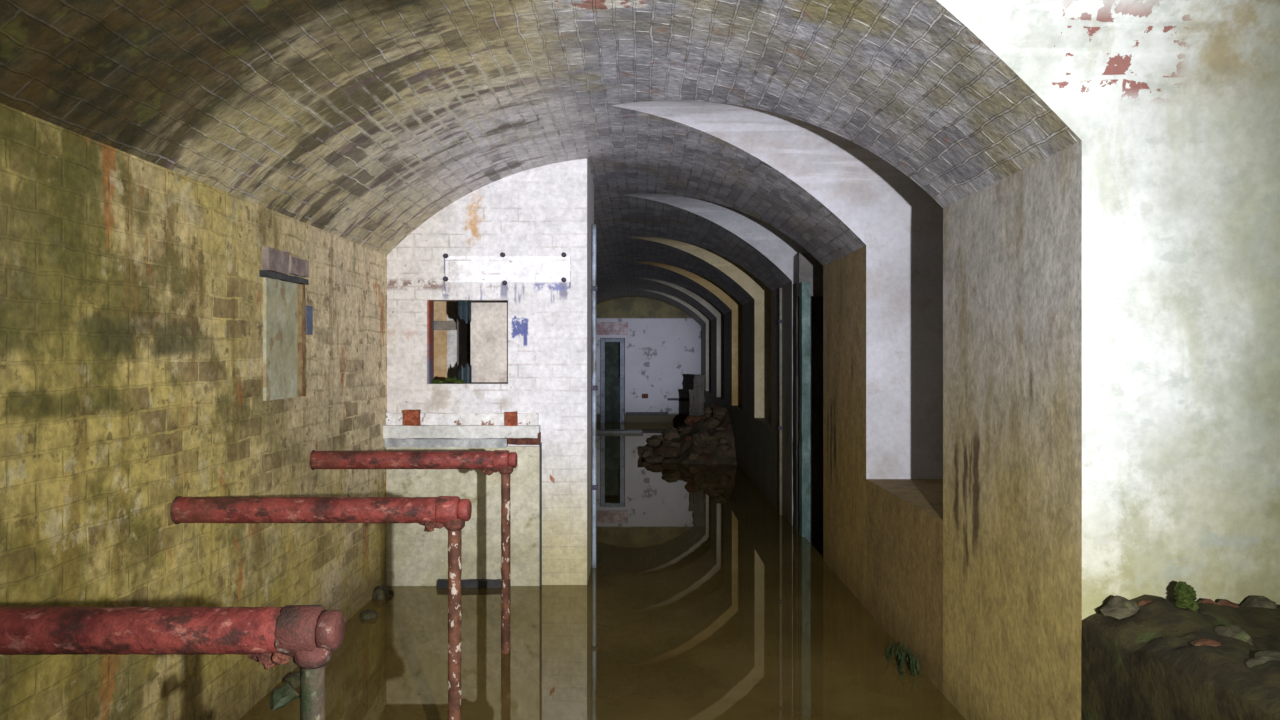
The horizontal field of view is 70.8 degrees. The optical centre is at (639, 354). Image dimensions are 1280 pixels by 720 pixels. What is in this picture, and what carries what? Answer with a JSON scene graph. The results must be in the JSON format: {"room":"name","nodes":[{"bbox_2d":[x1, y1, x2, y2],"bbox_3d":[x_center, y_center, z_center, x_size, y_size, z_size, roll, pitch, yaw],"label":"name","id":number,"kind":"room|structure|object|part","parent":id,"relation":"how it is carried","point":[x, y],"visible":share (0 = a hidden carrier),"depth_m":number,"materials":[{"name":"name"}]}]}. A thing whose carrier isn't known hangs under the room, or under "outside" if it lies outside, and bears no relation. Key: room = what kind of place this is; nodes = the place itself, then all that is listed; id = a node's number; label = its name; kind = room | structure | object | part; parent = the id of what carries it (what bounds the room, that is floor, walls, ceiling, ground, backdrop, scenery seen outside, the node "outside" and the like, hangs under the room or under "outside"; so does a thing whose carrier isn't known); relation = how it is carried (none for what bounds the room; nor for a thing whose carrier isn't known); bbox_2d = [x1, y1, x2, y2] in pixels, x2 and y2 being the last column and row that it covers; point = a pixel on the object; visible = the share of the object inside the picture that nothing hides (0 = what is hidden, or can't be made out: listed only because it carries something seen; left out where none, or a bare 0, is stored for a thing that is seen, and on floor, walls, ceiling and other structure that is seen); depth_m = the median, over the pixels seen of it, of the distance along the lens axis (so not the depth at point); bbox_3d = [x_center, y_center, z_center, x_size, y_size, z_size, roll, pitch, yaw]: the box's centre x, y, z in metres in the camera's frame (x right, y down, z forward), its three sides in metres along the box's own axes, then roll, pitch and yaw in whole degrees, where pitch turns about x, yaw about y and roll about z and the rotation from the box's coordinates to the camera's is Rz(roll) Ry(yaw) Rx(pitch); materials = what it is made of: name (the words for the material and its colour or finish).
{"room":"underground passage","nodes":[
{"label":"underground passage","id":0,"kind":"room"},
{"bbox_2d":[0,103,507,719],"bbox_3d":[-1.775,0.600,8.700,0.250,2.500,22.600,0,0,0],"label":"wall","id":1,"kind":"structure","parent":0,"point":[132,302],"depth_m":3.08,"materials":[{"name":"brick"}]},
{"bbox_2d":[259,247,312,400],"bbox_3d":[-1.633,-0.136,4.170,0.042,0.674,0.545,0,0,0],"label":"window","id":2,"kind":"structure","parent":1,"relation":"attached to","point":[287,320],"depth_m":4.13,"materials":[{"name":"paint"}]},
{"bbox_2d":[434,301,446,380],"bbox_3d":[-1.564,0.575,7.100,0.172,2.550,0.400,0,0,0],"label":"wall","id":3,"kind":"structure","parent":1,"relation":"attached to","point":[440,307],"depth_m":6.90,"materials":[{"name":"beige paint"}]},
{"bbox_2d":[434,321,457,329],"bbox_3d":[-1.524,-0.225,6.870,0.252,0.074,0.063,0,0,0],"label":"rail","id":4,"kind":"object","parent":1,"relation":"attached to","point":[438,325],"visible":0.65,"depth_m":6.84,"materials":[{"name":"grey wood"}]},
{"bbox_2d":[387,159,587,584],"bbox_3d":[-0.998,0.279,5.940,1.305,3.141,0.140,0,0,0],"label":"wall partition","id":5,"kind":"structure","parent":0,"point":[533,216],"depth_m":5.87,"materials":[{"name":"brick"}]},
{"bbox_2d":[427,300,433,383],"bbox_3d":[-1.383,-0.085,5.945,0.012,0.548,0.130,0,0,0],"label":"window","id":6,"kind":"structure","parent":5,"relation":"in","point":[430,304],"depth_m":5.92,"materials":[{"name":"metal"}]},
{"bbox_2d":[431,377,463,383],"bbox_3d":[-1.269,0.170,5.927,0.224,0.055,0.111,0,0,0],"label":"moss","id":7,"kind":"object","parent":5,"relation":"on","point":[447,379],"visible":0.98,"depth_m":5.91,"materials":[{"name":"green plant"}]},
{"bbox_2d":[383,409,540,447],"bbox_3d":[-1.147,0.475,5.819,1.006,0.246,0.108,0,0,0],"label":"wall shelf","id":8,"kind":"object","parent":5,"relation":"attached to","point":[476,430],"visible":1,"depth_m":5.81,"materials":[{"name":"white paint"}]},
{"bbox_3d":[-1.148,0.495,5.820,1.003,0.086,0.105,0,0,0],"label":"shelf","id":9,"kind":"part","parent":8,"relation":"part of","materials":[{"name":"white concrete"}]},
{"bbox_2d":[386,442,541,585],"bbox_3d":[-1.144,1.210,5.855,1.008,1.280,0.030,0,0,0],"label":"counter panel","id":10,"kind":"object","parent":5,"relation":"attached to","point":[415,556],"visible":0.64,"depth_m":5.84,"materials":[{"name":"paint"}]},
{"bbox_2d":[458,300,470,323],"bbox_3d":[-1.159,-0.290,5.947,0.093,0.162,0.045,0,0,0],"label":"shard","id":11,"kind":"object","parent":5,"relation":"hanging from","point":[464,308],"visible":0.86,"depth_m":5.94},
{"bbox_2d":[458,362,471,383],"bbox_3d":[-1.159,0.124,5.948,0.093,0.152,0.045,0,0,0],"label":"shard","id":12,"kind":"object","parent":5,"relation":"attached to","point":[465,374],"visible":0.81,"depth_m":5.95},
{"bbox_2d":[470,303,507,381],"bbox_3d":[-0.994,-0.083,5.968,0.257,0.528,0.025,0,0,0],"label":"board","id":13,"kind":"object","parent":5,"relation":"attached to","point":[489,321],"visible":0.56,"depth_m":5.95,"materials":[{"name":"white wood"}]},
{"bbox_2d":[588,164,593,578],"bbox_3d":[-0.415,0.279,6.380,0.140,3.141,0.740,0,0,0],"label":"wall","id":14,"kind":"structure","parent":0,"point":[590,180],"depth_m":6.27,"materials":[{"name":"paint"}]},
{"bbox_2d":[591,224,597,567],"bbox_3d":[-0.322,0.465,6.350,0.046,2.770,0.040,0,0,0],"label":"conduit","id":15,"kind":"object","parent":14,"relation":"attached to","point":[594,288],"visible":0.94,"depth_m":6.33,"materials":[{"name":"grey metal"}]},
{"bbox_2d":[239,422,965,719],"bbox_3d":[-0.845,1.500,9.300,4.410,0.001,23.800,0,0,0],"label":"water","id":16,"kind":"object","parent":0,"point":[701,600],"visible":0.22,"depth_m":4.78,"materials":[{"name":"brown liquid"}]},
{"bbox_2d":[284,671,299,687],"bbox_3d":[-1.575,1.482,4.103,0.088,0.072,0.097,0,0,32],"label":"stone","id":17,"kind":"object","parent":16,"relation":"in","point":[293,679],"visible":0.59,"depth_m":4.07,"materials":[{"name":"grey stone"}]},
{"bbox_2d":[359,609,377,619],"bbox_3d":[-1.548,1.499,5.145,0.103,0.067,0.101,0,0,-21],"label":"stone","id":18,"kind":"object","parent":16,"relation":"in","point":[367,614],"visible":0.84,"depth_m":5.12,"materials":[{"name":"grey stone"}]},
{"bbox_2d":[372,585,393,599],"bbox_3d":[-1.606,1.490,5.599,0.129,0.110,0.172,0,0,0],"label":"stone","id":19,"kind":"object","parent":16,"relation":"in","point":[382,592],"visible":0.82,"depth_m":5.55,"materials":[{"name":"grey stone"}]},
{"bbox_2d":[437,579,500,587],"bbox_3d":[-1.097,1.493,5.819,0.428,0.081,0.052,0,0,0],"label":"plank","id":20,"kind":"object","parent":16,"relation":"on","point":[441,583],"visible":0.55,"depth_m":5.79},
{"bbox_2d":[596,429,642,433],"bbox_3d":[-0.405,1.491,17.351,0.917,0.091,0.310,0,0,0],"label":"plank","id":21,"kind":"object","parent":16,"relation":"on","point":[639,431],"visible":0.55,"depth_m":17.20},
{"bbox_2d":[644,409,736,464],"bbox_3d":[0.590,1.240,13.900,1.480,0.854,3.400,0,0,0],"label":"mound","id":22,"kind":"object","parent":16,"relation":"in","point":[709,454],"visible":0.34,"depth_m":12.79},
{"bbox_2d":[637,446,652,456],"bbox_3d":[0.085,1.425,13.247,0.248,0.166,0.192,0,0,0],"label":"block","id":23,"kind":"object","parent":22,"relation":"on","point":[641,449],"visible":0.63,"depth_m":13.22,"materials":[{"name":"brown stone"}]},
{"bbox_2d":[642,450,653,457],"bbox_3d":[0.124,1.442,12.963,0.190,0.162,0.150,0,0,0],"label":"block","id":24,"kind":"object","parent":22,"relation":"on","point":[647,453],"visible":0.75,"depth_m":12.90,"materials":[{"name":"brown stone"}]},
{"bbox_2d":[646,437,661,446],"bbox_3d":[0.204,1.305,13.564,0.208,0.151,0.222,0,0,-15],"label":"block","id":25,"kind":"object","parent":22,"relation":"on","point":[654,441],"visible":0.98,"depth_m":13.48,"materials":[{"name":"brown stone"}]},
{"bbox_2d":[645,455,663,462],"bbox_3d":[0.206,1.440,12.461,0.246,0.096,0.207,0,0,-43],"label":"block","id":26,"kind":"object","parent":22,"relation":"on","point":[651,459],"visible":1,"depth_m":12.41,"materials":[{"name":"brown stone"}]},
{"bbox_2d":[651,435,664,442],"bbox_3d":[0.274,1.294,13.698,0.234,0.158,0.283,0,0,0],"label":"block","id":27,"kind":"object","parent":22,"relation":"on","point":[657,436],"visible":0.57,"depth_m":13.61,"materials":[{"name":"brown stone"}]},
{"bbox_2d":[661,428,676,439],"bbox_3d":[0.439,1.200,13.447,0.244,0.211,0.237,0,0,0],"label":"block","id":28,"kind":"object","parent":22,"relation":"on","point":[668,429],"visible":0.47,"depth_m":13.41,"materials":[{"name":"brown stone"}]},
{"bbox_2d":[661,440,679,447],"bbox_3d":[0.445,1.285,12.954,0.277,0.119,0.219,0,0,0],"label":"block","id":29,"kind":"object","parent":22,"relation":"on","point":[671,444],"visible":1,"depth_m":12.91,"materials":[{"name":"brown stone"}]},
{"bbox_2d":[664,431,679,439],"bbox_3d":[0.473,1.213,13.328,0.246,0.179,0.160,0,0,0],"label":"block","id":30,"kind":"object","parent":22,"relation":"on","point":[669,435],"visible":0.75,"depth_m":13.26,"materials":[{"name":"brown stone"}]},
{"bbox_2d":[684,435,691,440],"bbox_3d":[0.717,1.201,12.957,0.130,0.082,0.136,0,0,39],"label":"block","id":31,"kind":"object","parent":22,"relation":"on","point":[688,438],"visible":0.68,"depth_m":12.94,"materials":[{"name":"brown stone"}]},
{"bbox_2d":[684,415,700,425],"bbox_3d":[0.791,1.004,13.659,0.256,0.181,0.193,0,0,-35],"label":"block","id":32,"kind":"object","parent":22,"relation":"on","point":[690,420],"visible":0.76,"depth_m":13.59,"materials":[{"name":"brown stone"}]},
{"bbox_2d":[689,453,698,459],"bbox_3d":[0.748,1.412,12.491,0.146,0.102,0.092,0,0,-36],"label":"block","id":33,"kind":"object","parent":22,"relation":"on","point":[691,454],"visible":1,"depth_m":12.46,"materials":[{"name":"brown stone"}]},
{"bbox_2d":[688,375,704,415],"bbox_3d":[0.895,0.743,14.201,0.271,0.852,0.237,0,0,0],"label":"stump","id":34,"kind":"object","parent":22,"relation":"on","point":[696,397],"visible":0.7,"depth_m":14.10,"materials":[{"name":"grey wood"}]},
{"bbox_2d":[692,431,710,445],"bbox_3d":[0.889,1.189,12.788,0.261,0.226,0.238,0,0,36],"label":"block","id":35,"kind":"object","parent":22,"relation":"on","point":[697,438],"visible":0.89,"depth_m":12.73,"materials":[{"name":"brown stone"}]},
{"bbox_2d":[704,407,712,414],"bbox_3d":[1.101,0.878,14.021,0.203,0.145,0.138,0,0,0],"label":"block","id":36,"kind":"object","parent":22,"relation":"on","point":[707,410],"visible":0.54,"depth_m":13.98,"materials":[{"name":"brown stone"}]},
{"bbox_2d":[706,418,719,427],"bbox_3d":[1.068,0.995,13.194,0.195,0.161,0.107,0,0,24],"label":"block","id":37,"kind":"object","parent":22,"relation":"on","point":[712,422],"visible":1,"depth_m":13.17,"materials":[{"name":"brown stone"}]},
{"bbox_2d":[713,410,724,417],"bbox_3d":[1.172,0.874,13.325,0.169,0.128,0.152,0,0,-27],"label":"block","id":38,"kind":"object","parent":22,"relation":"on","point":[718,413],"visible":1,"depth_m":13.28,"materials":[{"name":"brown stone"}]},
{"bbox_2d":[712,406,726,414],"bbox_3d":[1.196,0.852,13.478,0.222,0.157,0.184,0,0,0],"label":"block","id":39,"kind":"object","parent":22,"relation":"on","point":[717,407],"visible":0.59,"depth_m":13.46,"materials":[{"name":"brown stone"}]},
{"bbox_2d":[714,426,725,430],"bbox_3d":[1.151,1.061,12.935,0.182,0.080,0.122,0,0,0],"label":"block","id":40,"kind":"object","parent":22,"relation":"on","point":[721,428],"visible":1,"depth_m":12.90,"materials":[{"name":"stone"}]},
{"bbox_2d":[718,437,727,445],"bbox_3d":[1.161,1.221,12.647,0.132,0.124,0.157,0,0,0],"label":"block","id":41,"kind":"object","parent":22,"relation":"on","point":[722,440],"visible":0.9,"depth_m":12.58,"materials":[{"name":"brown stone"}]},
{"bbox_2d":[717,444,731,452],"bbox_3d":[1.173,1.297,12.540,0.194,0.134,0.187,0,0,42],"label":"block","id":42,"kind":"object","parent":22,"relation":"on","point":[724,448],"visible":1,"depth_m":12.47,"materials":[{"name":"stone"}]},
{"bbox_2d":[883,639,919,676],"bbox_3d":[1.260,1.460,4.350,0.143,0.100,0.340,0,0,0],"label":"weed","id":43,"kind":"object","parent":16,"relation":"in","point":[900,655],"visible":1,"depth_m":4.34,"materials":[{"name":"green plant"}]},
{"bbox_2d":[605,338,624,376],"bbox_3d":[-0.611,0.375,21.250,1.556,2.950,0.100,0,0,0],"label":"wall","id":44,"kind":"structure","parent":0,"point":[612,349],"depth_m":21.20,"materials":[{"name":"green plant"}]},
{"bbox_2d":[0,0,1279,325],"bbox_3d":[0.725,-0.970,8.700,4.750,0.640,22.600,0,0,0],"label":"ceiling","id":45,"kind":"structure","parent":0,"point":[359,122],"depth_m":3.47,"materials":[{"name":"brick"}]},
{"bbox_2d":[596,297,701,422],"bbox_3d":[0.675,0.175,20.125,5.250,3.350,0.250,0,0,0],"label":"wall","id":46,"kind":"structure","parent":0,"point":[663,343],"depth_m":20.00,"materials":[{"name":"paint"}]},
{"bbox_2d":[596,322,627,334],"bbox_3d":[-0.633,-0.589,19.985,0.733,0.289,0.030,0,0,0],"label":"sign board","id":47,"kind":"object","parent":46,"relation":"attached to","point":[602,328],"visible":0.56,"depth_m":19.97,"materials":[{"name":"paint"}]},
{"bbox_2d":[600,338,624,422],"bbox_3d":[-0.611,0.742,20.097,0.536,2.220,0.293,0,0,0],"label":"door","id":48,"kind":"structure","parent":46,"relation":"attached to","point":[612,389],"depth_m":19.96,"materials":[{"name":"teal"}]},
{"bbox_3d":[-0.611,1.175,20.220,0.342,1.354,0.047,0,0,0],"label":"door","id":49,"kind":"part","parent":48,"relation":"part of","materials":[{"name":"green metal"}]},
{"bbox_2d":[626,412,667,414],"bbox_3d":[0.156,1.304,19.965,0.933,0.070,0.090,0,0,0],"label":"pipe","id":50,"kind":"object","parent":46,"relation":"attached to","point":[627,413],"visible":1,"depth_m":19.92,"materials":[{"name":"grey metal"}]},
{"bbox_2d":[667,398,688,399],"bbox_3d":[0.899,0.983,19.970,0.580,0.050,0.060,0,0,0],"label":"rail","id":51,"kind":"object","parent":46,"relation":"attached to","point":[667,398],"visible":0.56,"depth_m":19.94,"materials":[{"name":"black metal"}]},
{"bbox_2d":[702,323,710,413],"bbox_3d":[2.320,0.600,18.955,1.960,2.500,1.250,0,0,0],"label":"wall","id":52,"kind":"structure","parent":0,"point":[706,328],"depth_m":18.33,"materials":[{"name":"paint"}]},
{"bbox_2d":[711,318,723,405],"bbox_3d":[2.320,0.600,16.355,1.960,2.500,1.250,0,0,0],"label":"wall","id":53,"kind":"structure","parent":0,"point":[717,324],"depth_m":15.73,"materials":[{"name":"paint"}]},
{"bbox_2d":[724,310,741,422],"bbox_3d":[2.320,0.600,13.755,1.960,2.500,1.250,0,0,0],"label":"wall","id":54,"kind":"structure","parent":0,"point":[732,319],"depth_m":13.13,"materials":[{"name":"paint"}]},
{"bbox_2d":[706,391,770,500],"bbox_3d":[2.220,1.292,13.755,1.760,1.115,9.150,0,0,0],"label":"wall","id":55,"kind":"structure","parent":0,"point":[762,425],"depth_m":10.18,"materials":[{"name":"paint"}]},
{"bbox_2d":[742,299,770,482],"bbox_3d":[2.320,0.600,11.155,1.960,2.500,1.250,0,0,0],"label":"wall","id":56,"kind":"structure","parent":0,"point":[756,314],"depth_m":10.53,"materials":[{"name":"paint"}]},
{"bbox_2d":[771,281,792,524],"bbox_3d":[2.320,0.600,8.555,1.960,2.500,1.250,0,0,0],"label":"wall","id":57,"kind":"structure","parent":0,"point":[787,289],"depth_m":8.40,"materials":[{"name":"paint"}]},
{"bbox_2d":[778,288,782,514],"bbox_3d":[1.318,0.610,8.450,0.044,2.480,0.050,0,0,0],"label":"pipe","id":58,"kind":"object","parent":57,"relation":"attached to","point":[780,321],"visible":0.89,"depth_m":8.44,"materials":[{"name":"metal"}]},
{"bbox_2d":[823,245,942,606],"bbox_3d":[2.320,0.600,5.955,1.960,2.500,1.250,0,0,0],"label":"wall","id":59,"kind":"structure","parent":0,"point":[883,304],"depth_m":5.33,"materials":[{"name":"paint"}]},
{"bbox_2d":[866,479,942,693],"bbox_3d":[2.220,1.292,4.655,1.760,1.115,1.350,0,0,0],"label":"wall","id":60,"kind":"structure","parent":0,"point":[904,517],"depth_m":4.56,"materials":[{"name":"paint"}]},
{"bbox_2d":[943,141,1279,719],"bbox_3d":[2.320,0.600,3.355,1.960,2.500,1.250,0,0,0],"label":"wall","id":61,"kind":"structure","parent":0,"point":[1111,309],"depth_m":2.73,"materials":[{"name":"paint"}]},
{"bbox_3d":[0.075,1.900,9.350,6.450,0.100,23.900,0,0,0],"label":"floor","id":62,"kind":"structure","parent":0,"visible":0},
{"bbox_2d":[0,605,344,719],"bbox_3d":[-1.131,1.177,1.805,1.078,1.346,0.109,0,0,0],"label":"pipe rail","id":63,"kind":"object","parent":62,"relation":"on","point":[309,634],"visible":1,"depth_m":1.77,"materials":[{"name":"red metal"}]},
{"bbox_3d":[-0.658,1.214,1.810,0.050,1.273,0.050,0,0,0],"label":"leg","id":64,"kind":"part","parent":63,"relation":"part of","materials":[{"name":"grey metal"}]},
{"bbox_2d":[293,647,332,668],"bbox_3d":[-0.657,0.602,1.811,0.080,0.041,0.081,0,0,0],"label":"socket","id":65,"kind":"object","parent":63,"relation":"attached to","point":[303,657],"depth_m":1.78,"materials":[{"name":"red metal"}]},
{"bbox_2d":[170,496,471,719],"bbox_3d":[-1.138,1.177,3.210,1.064,1.347,0.100,0,0,0],"label":"pipe rail","id":66,"kind":"object","parent":62,"relation":"on","point":[451,513],"visible":0.98,"depth_m":3.18,"materials":[{"name":"red metal"}]},
{"bbox_2d":[444,519,464,530],"bbox_3d":[-0.662,0.601,3.210,0.080,0.041,0.080,0,0,0],"label":"socket","id":67,"kind":"object","parent":66,"relation":"attached to","point":[450,524],"depth_m":3.18,"materials":[{"name":"red metal"}]},
{"bbox_3d":[-0.661,1.213,3.210,0.049,1.274,0.050,0,0,0],"label":"leg","id":68,"kind":"part","parent":66,"relation":"part of","materials":[{"name":"red metal"}]},
{"bbox_2d":[309,450,517,653],"bbox_3d":[-1.146,1.165,4.540,1.048,1.371,0.100,0,0,0],"label":"pipe rail","id":69,"kind":"object","parent":62,"relation":"on","point":[503,461],"visible":0.94,"depth_m":4.51,"materials":[{"name":"red metal"}]},
{"bbox_3d":[-0.677,1.202,4.540,0.049,1.297,0.050,0,0,0],"label":"leg","id":70,"kind":"part","parent":69,"relation":"part of","materials":[{"name":"red metal"}]},
{"bbox_2d":[499,466,512,473],"bbox_3d":[-0.677,0.578,4.540,0.082,0.041,0.081,0,0,0],"label":"socket","id":71,"kind":"object","parent":69,"relation":"attached to","point":[502,469],"depth_m":4.51,"materials":[{"name":"red metal"}]},
{"bbox_2d":[447,301,466,382],"bbox_3d":[-1.442,0.550,7.100,0.073,2.600,0.400,0,0,0],"label":"wall","id":72,"kind":"structure","parent":62,"relation":"on","point":[456,339],"depth_m":6.90,"materials":[{"name":"paint"}]},
{"bbox_2d":[793,253,822,555],"bbox_3d":[1.817,0.496,7.660,0.971,2.714,0.486,0,0,0],"label":"door","id":73,"kind":"structure","parent":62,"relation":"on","point":[808,271],"depth_m":7.72,"materials":[{"name":"teal paint"}]},
{"bbox_3d":[1.386,0.616,7.810,0.095,2.474,0.186,0,0,0],"label":"post","id":74,"kind":"part","parent":73,"relation":"part of","materials":[{"name":"grey metal"}]},
{"bbox_3d":[1.370,0.625,7.480,0.077,2.452,0.127,0,0,0],"label":"post","id":75,"kind":"part","parent":73,"relation":"part of","materials":[{"name":"teal metal"}]},
{"bbox_3d":[1.482,-0.679,7.740,0.279,0.363,0.285,0,0,0],"label":"head panel","id":76,"kind":"part","parent":73,"relation":"part of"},
{"bbox_3d":[1.850,0.665,7.850,0.905,2.373,0.105,0,0,0],"label":"door","id":77,"kind":"part","parent":73,"relation":"part of","materials":[{"name":"metal"}]},
{"bbox_2d":[1081,594,1279,719],"bbox_3d":[2.213,1.280,2.055,1.773,1.141,1.350,0,0,0],"label":"bank","id":78,"kind":"object","parent":62,"relation":"on","point":[1142,665],"visible":0.85,"depth_m":2.40,"materials":[{"name":"brown soil"}]},
{"bbox_2d":[1100,595,1139,618],"bbox_3d":[1.409,0.740,2.643,0.102,0.068,0.064,0,0,32],"label":"stone","id":79,"kind":"object","parent":78,"relation":"on","point":[1119,607],"visible":1,"depth_m":2.62,"materials":[{"name":"grey stone"}]},
{"bbox_2d":[1136,600,1154,605],"bbox_3d":[1.496,0.743,2.659,0.064,0.034,0.043,0,0,37],"label":"stone","id":80,"kind":"object","parent":78,"relation":"on","point":[1143,602],"visible":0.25,"depth_m":2.65,"materials":[{"name":"brown stone"}]},
{"bbox_2d":[1173,581,1198,611],"bbox_3d":[1.574,0.703,2.599,0.066,0.088,0.086,0,0,0],"label":"clump","id":81,"kind":"object","parent":78,"relation":"on","point":[1185,594],"visible":0.99,"depth_m":2.58,"materials":[{"name":"green plant"}]},
{"bbox_2d":[1191,639,1220,645],"bbox_3d":[1.442,0.746,2.296,0.070,0.045,0.067,0,0,0],"label":"stone","id":82,"kind":"object","parent":78,"relation":"on","point":[1200,642],"visible":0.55,"depth_m":2.28,"materials":[{"name":"brown stone"}]},
{"bbox_2d":[1199,598,1220,605],"bbox_3d":[1.679,0.744,2.659,0.074,0.050,0.051,0,0,0],"label":"stone","id":83,"kind":"object","parent":78,"relation":"on","point":[1204,600],"visible":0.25,"depth_m":2.65,"materials":[{"name":"red stone"}]},
{"bbox_2d":[1217,599,1238,607],"bbox_3d":[1.746,0.745,2.666,0.073,0.038,0.060,0,0,0],"label":"stone","id":84,"kind":"object","parent":78,"relation":"on","point":[1225,602],"visible":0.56,"depth_m":2.66,"materials":[{"name":"red stone"}]},
{"bbox_2d":[1215,625,1252,644],"bbox_3d":[1.550,0.740,2.349,0.072,0.066,0.090,0,0,-33],"label":"stone","id":85,"kind":"object","parent":78,"relation":"on","point":[1234,631],"visible":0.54,"depth_m":2.34,"materials":[{"name":"grey stone"}]},
{"bbox_2d":[1240,595,1276,608],"bbox_3d":[1.825,0.743,2.661,0.082,0.054,0.077,0,0,0],"label":"stone","id":86,"kind":"object","parent":78,"relation":"on","point":[1252,601],"visible":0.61,"depth_m":2.65,"materials":[{"name":"grey stone"}]},
{"bbox_2d":[1245,651,1279,667],"bbox_3d":[1.493,0.739,2.124,0.117,0.070,0.067,0,0,-13],"label":"stone","id":87,"kind":"object","parent":78,"relation":"on","point":[1261,657],"visible":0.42,"depth_m":2.12,"materials":[{"name":"grey stone"}]}
]}

